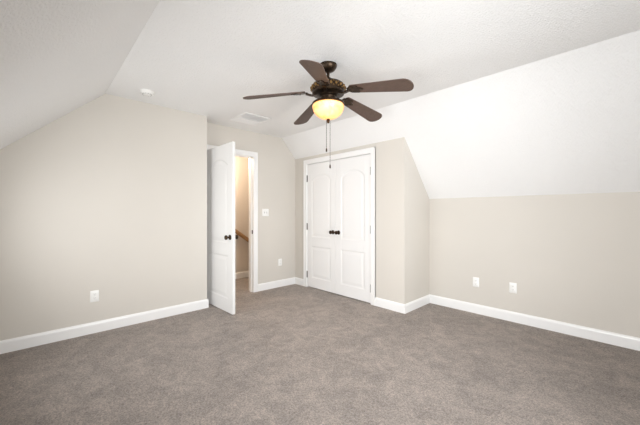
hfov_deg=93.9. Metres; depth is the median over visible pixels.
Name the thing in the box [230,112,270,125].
ceiling vent
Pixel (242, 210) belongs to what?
wall
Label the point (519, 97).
ceiling
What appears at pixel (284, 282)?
baseboard
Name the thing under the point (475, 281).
outlet
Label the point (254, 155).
door frame
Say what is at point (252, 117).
vent grille
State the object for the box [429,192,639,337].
wall
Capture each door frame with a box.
[207,145,257,291]
[303,147,375,305]
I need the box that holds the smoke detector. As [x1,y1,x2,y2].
[140,89,153,95]
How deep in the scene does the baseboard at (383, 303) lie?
3.77 m
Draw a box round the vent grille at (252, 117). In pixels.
[238,114,266,121]
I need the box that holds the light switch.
[262,209,268,215]
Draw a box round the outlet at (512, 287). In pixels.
[509,282,516,293]
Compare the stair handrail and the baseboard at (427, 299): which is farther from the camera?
the stair handrail
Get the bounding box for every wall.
[0,94,206,340]
[207,122,294,283]
[235,156,248,272]
[295,137,409,303]
[410,152,428,301]
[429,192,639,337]
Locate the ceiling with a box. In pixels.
[0,0,639,198]
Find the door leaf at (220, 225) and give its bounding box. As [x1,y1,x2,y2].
[207,141,234,314]
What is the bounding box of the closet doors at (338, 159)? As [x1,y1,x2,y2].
[307,153,370,302]
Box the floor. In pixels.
[0,277,639,424]
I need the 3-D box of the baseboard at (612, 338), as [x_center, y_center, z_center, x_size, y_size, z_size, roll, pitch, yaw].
[2.468,1.169,3.033,0.015,0.112,2.851,0,0,-44]
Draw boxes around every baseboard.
[0,299,208,353]
[235,271,248,278]
[258,277,295,290]
[287,277,302,282]
[375,297,403,313]
[404,295,431,313]
[429,294,639,350]
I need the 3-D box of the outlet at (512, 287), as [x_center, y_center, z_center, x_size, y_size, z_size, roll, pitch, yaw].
[2.165,0.847,3.354,0.009,0.116,0.072,0,0,-44]
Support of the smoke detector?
attached to the ceiling
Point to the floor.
(294, 354)
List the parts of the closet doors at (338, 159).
closet door left leaf, closet door right leaf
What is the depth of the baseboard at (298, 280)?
5.05 m
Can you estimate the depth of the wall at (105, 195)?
3.09 m
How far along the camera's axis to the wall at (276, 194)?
4.83 m
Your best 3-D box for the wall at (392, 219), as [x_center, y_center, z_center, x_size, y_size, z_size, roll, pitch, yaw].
[0.343,-0.006,4.435,0.120,2.463,2.109,0,0,-44]
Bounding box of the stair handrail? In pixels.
[235,229,248,242]
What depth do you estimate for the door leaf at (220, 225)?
3.74 m
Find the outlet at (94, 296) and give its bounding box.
[90,290,98,301]
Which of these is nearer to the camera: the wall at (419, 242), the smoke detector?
the smoke detector
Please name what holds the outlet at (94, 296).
attached to the wall at (105, 195)
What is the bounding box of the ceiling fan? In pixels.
[243,60,413,167]
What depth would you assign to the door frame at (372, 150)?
4.03 m
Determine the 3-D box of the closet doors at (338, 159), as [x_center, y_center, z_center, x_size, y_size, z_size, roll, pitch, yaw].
[0.280,0.209,4.501,0.122,2.032,1.326,0,0,-44]
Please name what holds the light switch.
attached to the wall at (276, 194)
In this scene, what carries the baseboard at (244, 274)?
attached to the wall at (242, 210)
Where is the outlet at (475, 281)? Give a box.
[473,277,478,286]
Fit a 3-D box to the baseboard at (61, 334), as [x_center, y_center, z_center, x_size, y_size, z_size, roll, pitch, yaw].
[-2.237,1.169,3.095,2.202,0.112,0.015,0,0,-44]
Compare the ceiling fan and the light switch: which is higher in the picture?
the ceiling fan
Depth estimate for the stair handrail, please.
5.50 m

